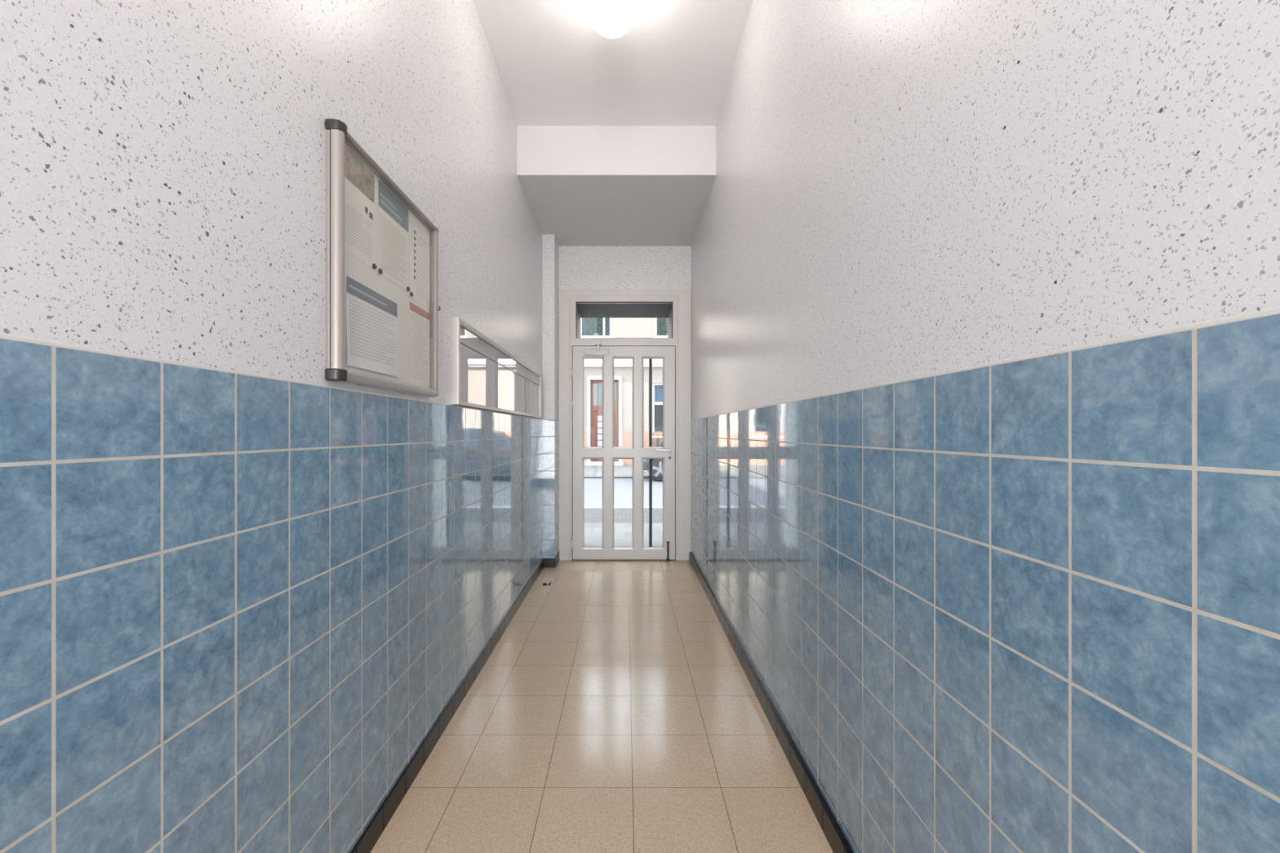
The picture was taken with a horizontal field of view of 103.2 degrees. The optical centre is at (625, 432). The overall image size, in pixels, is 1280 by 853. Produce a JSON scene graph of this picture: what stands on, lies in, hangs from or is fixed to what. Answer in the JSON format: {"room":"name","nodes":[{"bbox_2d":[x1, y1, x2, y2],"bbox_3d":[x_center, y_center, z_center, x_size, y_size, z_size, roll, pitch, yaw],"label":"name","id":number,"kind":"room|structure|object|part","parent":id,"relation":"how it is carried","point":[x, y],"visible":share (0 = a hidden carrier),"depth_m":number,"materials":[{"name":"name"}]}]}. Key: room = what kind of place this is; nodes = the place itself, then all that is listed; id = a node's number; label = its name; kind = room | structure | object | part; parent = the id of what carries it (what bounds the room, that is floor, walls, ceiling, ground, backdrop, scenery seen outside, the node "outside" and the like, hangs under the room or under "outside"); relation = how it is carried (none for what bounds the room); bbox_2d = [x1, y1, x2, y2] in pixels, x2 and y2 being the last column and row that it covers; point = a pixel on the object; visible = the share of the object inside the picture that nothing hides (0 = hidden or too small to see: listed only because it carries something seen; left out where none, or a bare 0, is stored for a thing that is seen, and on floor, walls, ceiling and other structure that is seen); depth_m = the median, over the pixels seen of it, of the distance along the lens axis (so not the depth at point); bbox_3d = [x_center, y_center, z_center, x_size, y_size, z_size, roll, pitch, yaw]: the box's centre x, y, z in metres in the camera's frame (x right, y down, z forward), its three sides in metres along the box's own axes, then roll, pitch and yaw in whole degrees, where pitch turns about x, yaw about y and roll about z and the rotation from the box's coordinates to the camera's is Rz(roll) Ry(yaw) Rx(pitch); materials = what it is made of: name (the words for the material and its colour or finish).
{"room":"apartment building hallway","nodes":[
{"label":"apartment building hallway","id":0,"kind":"room"},
{"bbox_2d":[0,0,542,852],"bbox_3d":[-1.363,-0.427,0.600,1.274,3.455,8.400,0,0,0],"label":"wall","id":1,"kind":"structure","parent":0,"point":[242,587],"depth_m":0.94,"materials":[{"name":"tile"}]},
{"bbox_2d":[324,119,440,397],"bbox_3d":[-0.708,-0.443,1.553,0.045,0.634,0.654,0,0,0],"label":"notice board","id":2,"kind":"object","parent":1,"relation":"attached to","point":[340,264],"visible":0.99,"depth_m":1.36,"materials":[{"name":"plastic"}]},
{"bbox_3d":[-0.704,-0.443,1.241,0.024,0.588,0.024,0,0,0],"label":"frame rail","id":3,"kind":"part","parent":2,"relation":"part of","materials":[{"name":"silver metal"}]},
{"bbox_2d":[344,144,374,270],"bbox_3d":[-0.718,-0.599,1.349,0.001,0.272,0.194,0,0,0],"label":"notice sheet","id":4,"kind":"object","parent":2,"relation":"attached to","point":[359,180],"visible":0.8,"depth_m":1.36,"materials":[{"name":"white paper"}]},
{"bbox_2d":[346,275,398,377],"bbox_3d":[-0.715,-0.288,1.445,0.006,0.232,0.290,0,0,0],"label":"notice sheet","id":5,"kind":"object","parent":2,"relation":"attached to","point":[371,317],"visible":1,"depth_m":1.42,"materials":[{"name":"white paper"}]},
{"bbox_2d":[372,263,376,269],"bbox_3d":[-0.715,-0.471,1.440,0.006,0.015,0.015,0,0,0],"label":"magnet","id":6,"kind":"object","parent":2,"relation":"attached to","point":[374,265],"visible":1,"depth_m":1.44,"materials":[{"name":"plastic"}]},
{"bbox_3d":[-0.720,-0.443,1.560,0.001,0.604,0.621,0,0,0],"label":"backing panel","id":7,"kind":"part","parent":2,"relation":"part of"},
{"bbox_3d":[-0.704,-0.747,1.564,0.024,0.020,0.626,0,0,0],"label":"frame rail","id":8,"kind":"part","parent":2,"relation":"part of","materials":[{"name":"silver metal"}]},
{"bbox_3d":[-0.704,-0.142,1.564,0.024,0.026,0.626,0,0,0],"label":"frame rail","id":9,"kind":"part","parent":2,"relation":"part of","materials":[{"name":"metal"}]},
{"bbox_2d":[377,178,408,292],"bbox_3d":[-0.718,-0.598,1.569,0.002,0.274,0.205,0,0,0],"label":"notice sheet","id":10,"kind":"object","parent":2,"relation":"attached to","point":[393,215],"visible":1,"depth_m":1.56,"materials":[{"name":"white paper"}]},
{"bbox_2d":[408,301,429,387],"bbox_3d":[-0.718,-0.298,1.766,0.001,0.273,0.172,0,0,0],"label":"notice sheet","id":11,"kind":"object","parent":2,"relation":"attached to","point":[419,318],"visible":1,"depth_m":1.76,"materials":[{"name":"white paper"}]},
{"bbox_2d":[408,210,429,309],"bbox_3d":[-0.718,-0.592,1.766,0.001,0.287,0.172,0,0,0],"label":"notice sheet","id":12,"kind":"object","parent":2,"relation":"attached to","point":[419,234],"visible":1,"depth_m":1.76,"materials":[{"name":"white paper"}]},
{"bbox_3d":[-0.704,-0.443,1.869,0.024,0.620,0.022,0,0,0],"label":"frame rail","id":13,"kind":"part","parent":2,"relation":"part of","materials":[{"name":"silver metal"}]},
{"bbox_2d":[350,559,543,852],"bbox_3d":[-0.732,1.144,0.410,0.028,0.076,8.018,0,0,0],"label":"baseboard","id":14,"kind":"structure","parent":1,"relation":"attached to","point":[371,835],"depth_m":1.85,"materials":[{"name":"black tile"}]},
{"bbox_2d":[450,316,541,417],"bbox_3d":[-0.712,-0.296,3.138,0.036,0.365,2.068,0,0,0],"label":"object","id":15,"kind":"object","parent":1,"relation":"attached to","point":[485,375],"visible":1,"depth_m":2.64,"materials":[{"name":"white metal"}]},
{"bbox_3d":[-0.713,-0.123,3.138,0.034,0.017,2.024,0,0,0],"label":"rail","id":16,"kind":"part","parent":15,"relation":"part of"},
{"bbox_3d":[-0.713,-0.467,3.138,0.034,0.023,2.024,0,0,0],"label":"rail","id":17,"kind":"part","parent":15,"relation":"part of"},
{"bbox_2d":[542,234,559,567],"bbox_3d":[-0.680,-0.282,4.556,0.132,2.925,0.288,0,0,0],"label":"pillar","id":18,"kind":"structure","parent":0,"point":[549,243],"depth_m":4.42,"materials":[{"name":"paint"}]},
{"bbox_3d":[-0.680,1.140,4.556,0.132,0.080,0.288,0,0,0],"label":"baseboard","id":19,"kind":"part","parent":18,"relation":"part of","materials":[{"name":"black tile"}]},
{"bbox_2d":[369,560,833,852],"bbox_3d":[-0.063,1.240,0.590,1.526,0.120,8.380,0,0,0],"label":"floor","id":20,"kind":"structure","parent":0,"point":[615,711],"depth_m":1.93,"materials":[{"name":"beige tile"}]},
{"bbox_2d":[542,581,551,585],"bbox_3d":[-0.612,1.169,3.920,0.067,0.022,0.034,0,0,0],"label":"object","id":21,"kind":"object","parent":20,"relation":"on","point":[549,583],"visible":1,"depth_m":3.91,"materials":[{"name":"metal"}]},
{"bbox_2d":[472,0,752,125],"bbox_3d":[-0.063,-2.105,-0.090,1.526,0.100,7.020,0,0,0],"label":"ceiling","id":22,"kind":"structure","parent":0,"point":[674,66],"depth_m":2.79,"materials":[{"name":"paint"}]},
{"bbox_2d":[585,0,639,38],"bbox_3d":[-0.063,-1.927,2.275,0.242,0.256,0.242,0,0,0],"label":"ceiling lamp","id":23,"kind":"object","parent":22,"relation":"attached to","point":[611,19],"visible":1,"depth_m":2.23,"materials":[{"name":"white plastic"}]},
{"bbox_2d":[517,125,715,246],"bbox_3d":[-0.063,-1.940,4.100,1.526,0.430,1.400,0,0,0],"label":"ceiling","id":24,"kind":"structure","parent":0,"point":[582,185],"depth_m":3.47,"materials":[{"name":"paint"}]},
{"bbox_2d":[577,303,671,337],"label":"transom window","id":25,"kind":"structure","parent":0,"point":[584,310],"depth_m":5.13,"materials":[{"name":"grey metal"}]},
{"bbox_2d":[558,246,691,419],"bbox_3d":[-0.063,-0.338,4.750,1.526,3.435,0.100,0,0,0],"label":"wall","id":26,"kind":"structure","parent":0,"point":[580,268],"depth_m":4.70,"materials":[{"name":"paint"}]},
{"bbox_2d":[558,289,690,561],"bbox_3d":[-0.011,-0.018,4.707,1.222,2.597,0.195,0,0,0],"label":"door","id":27,"kind":"structure","parent":26,"relation":"in","point":[675,351],"depth_m":4.67,"materials":[{"name":"white plastic"}]},
{"bbox_3d":[0.343,0.162,4.630,0.136,0.020,0.042,0,0,0],"label":"lever","id":28,"kind":"part","parent":27,"relation":"part of","materials":[{"name":"grey metal"}]},
{"bbox_3d":[0.384,1.087,4.635,0.028,0.183,0.028,0,0,0],"label":"stay rod","id":29,"kind":"part","parent":27,"relation":"part of","materials":[{"name":"metal"}]},
{"bbox_3d":[0.401,0.185,4.655,0.030,0.140,0.008,0,0,0],"label":"lock plate","id":30,"kind":"part","parent":27,"relation":"part of","materials":[{"name":"white plastic"}]},
{"bbox_2d":[690,0,1279,852],"bbox_3d":[1.675,-0.427,0.600,2.150,3.455,8.400,0,0,0],"label":"wall","id":31,"kind":"structure","parent":0,"point":[984,421],"depth_m":0.81,"materials":[{"name":"tile"}]},
{"bbox_2d":[688,551,853,852],"bbox_3d":[0.601,1.144,0.550,0.038,0.076,8.298,0,0,0],"label":"baseboard","id":32,"kind":"structure","parent":31,"relation":"attached to","point":[837,840],"depth_m":1.85,"materials":[{"name":"black tile"}]},
{"label":"outside","id":33,"kind":"structure","parent":0,"visible":0},
{"bbox_2d":[584,506,662,507],"bbox_3d":[0.000,1.450,8.820,60.000,0.300,0.200,0,0,0],"label":"ground","id":34,"kind":"structure","parent":33,"point":[584,506],"depth_m":8.81,"materials":[{"name":"stone"}]},
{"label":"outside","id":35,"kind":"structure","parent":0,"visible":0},
{"bbox_2d":[584,476,648,478],"bbox_3d":[0.000,1.450,14.700,60.000,0.300,0.200,0,0,0],"label":"ground","id":36,"kind":"structure","parent":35,"point":[584,477],"depth_m":14.63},
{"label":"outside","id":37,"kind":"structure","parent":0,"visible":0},
{"bbox_2d":[584,523,662,538],"bbox_3d":[0.000,1.450,6.355,60.000,0.300,1.810,0,0,0],"label":"ground","id":38,"kind":"structure","parent":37,"point":[592,531],"depth_m":6.67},
{"bbox_2d":[584,538,662,546],"bbox_3d":[-0.018,1.298,5.240,0.959,0.205,0.920,0,0,0],"label":"step","id":39,"kind":"structure","parent":38,"relation":"on","point":[588,542],"depth_m":5.47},
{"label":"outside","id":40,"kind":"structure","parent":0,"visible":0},
{"bbox_2d":[584,507,662,523],"bbox_3d":[0.000,1.452,7.990,60.000,0.295,1.460,0,0,0],"label":"ground","id":41,"kind":"structure","parent":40,"point":[592,515],"depth_m":7.94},
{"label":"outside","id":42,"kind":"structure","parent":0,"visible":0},
{"bbox_2d":[584,478,662,506],"bbox_3d":[0.000,1.465,11.760,60.000,0.270,5.680,0,0,0],"label":"ground","id":43,"kind":"structure","parent":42,"point":[623,487],"depth_m":11.15,"materials":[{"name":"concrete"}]},
{"bbox_2d":[644,458,662,481],"bbox_3d":[2.395,0.610,14.460,3.890,1.440,1.709,0,0,0],"label":"car","id":44,"kind":"object","parent":43,"relation":"on","point":[657,464],"visible":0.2,"depth_m":13.62,"materials":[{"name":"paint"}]},
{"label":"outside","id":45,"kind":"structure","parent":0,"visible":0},
{"bbox_2d":[584,465,648,476],"bbox_3d":[0.000,1.450,17.390,60.000,0.300,5.180,0,0,0],"label":"ground","id":46,"kind":"structure","parent":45,"point":[625,470],"depth_m":16.79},
{"bbox_2d":[584,462,623,466],"bbox_3d":[-0.850,1.230,19.695,1.500,0.140,0.490,0,0,0],"label":"step","id":47,"kind":"structure","parent":46,"relation":"on","point":[586,464],"depth_m":19.45,"materials":[{"name":"stone"}]},
{"bbox_2d":[580,317,667,465],"bbox_3d":[0.000,-2.760,20.710,32.000,8.120,1.980,0,0,0],"label":"building","id":48,"kind":"structure","parent":46,"relation":"on","point":[615,327],"depth_m":20.00,"materials":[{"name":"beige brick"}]},
{"bbox_2d":[582,317,586,335],"bbox_3d":[-1.695,-4.640,20.523,0.170,1.660,0.066,0,0,0],"label":"curtain","id":49,"kind":"object","parent":48,"relation":"hanging from","point":[584,324],"depth_m":20.51,"materials":[{"name":"white fabric"}]},
{"bbox_2d":[585,317,607,335],"bbox_3d":[-1.187,-4.384,20.280,0.933,1.247,0.392,0,0,0],"label":"plant","id":50,"kind":"object","parent":48,"relation":"on","point":[600,321],"visible":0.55,"depth_m":20.27,"materials":[{"name":"green plant"}]},
{"bbox_3d":[-1.200,-3.725,20.000,1.380,0.070,0.200,0,0,0],"label":"window sill","id":51,"kind":"part","parent":48,"relation":"part of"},
{"bbox_3d":[-1.005,-0.045,20.087,0.250,1.210,0.025,0,0,0],"label":"letter plate","id":52,"kind":"part","parent":48,"relation":"part of","materials":[{"name":"white"}]},
{"bbox_3d":[-0.845,-0.005,20.137,0.870,1.670,0.045,0,0,0],"label":"door panel","id":53,"kind":"part","parent":48,"relation":"part of","materials":[{"name":"red wood"}]},
{"bbox_3d":[-0.845,-0.440,20.140,1.110,3.200,0.080,0,0,0],"label":"street door","id":54,"kind":"part","parent":48,"relation":"part of","materials":[{"name":"red wood"}]},
{"bbox_2d":[605,317,609,335],"bbox_3d":[-0.725,-4.640,20.523,0.210,1.660,0.066,0,0,0],"label":"curtain","id":55,"kind":"object","parent":48,"relation":"hanging from","point":[607,326],"depth_m":20.53,"materials":[{"name":"white fabric"}]},
{"bbox_3d":[0.000,-2.730,19.870,32.000,0.340,0.300,0,0,0],"label":"cornice","id":56,"kind":"part","parent":48,"relation":"part of","materials":[{"name":"white paint"}]},
{"bbox_2d":[657,317,659,335],"bbox_3d":[1.285,-4.640,20.523,0.170,1.660,0.066,0,0,0],"label":"curtain","id":57,"kind":"object","parent":48,"relation":"hanging from","point":[658,329],"depth_m":20.52,"materials":[{"name":"white fabric"}]},
{"bbox_2d":[653,385,662,405],"bbox_3d":[1.700,-1.490,20.523,1.200,0.800,0.066,0,0,0],"label":"curtain","id":58,"kind":"object","parent":48,"relation":"hanging from","point":[658,389],"depth_m":20.53,"materials":[{"name":"blue fabric"}]},
{"bbox_3d":[1.775,-3.725,20.000,1.370,0.070,0.200,0,0,0],"label":"window sill","id":59,"kind":"part","parent":48,"relation":"part of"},
{"bbox_2d":[657,317,667,335],"bbox_3d":[1.722,-4.394,20.312,0.998,1.268,0.473,0,0,0],"label":"plant","id":60,"kind":"object","parent":48,"relation":"on","point":[661,318],"visible":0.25,"depth_m":20.28,"materials":[{"name":"green plant"}]},
{"bbox_2d":[652,433,662,446],"bbox_3d":[1.388,0.666,19.309,1.000,1.267,0.382,0,0,0],"label":"shrub","id":61,"kind":"object","parent":46,"relation":"on","point":[660,444],"visible":0.27,"depth_m":19.29,"materials":[{"name":"plant"}]}
]}

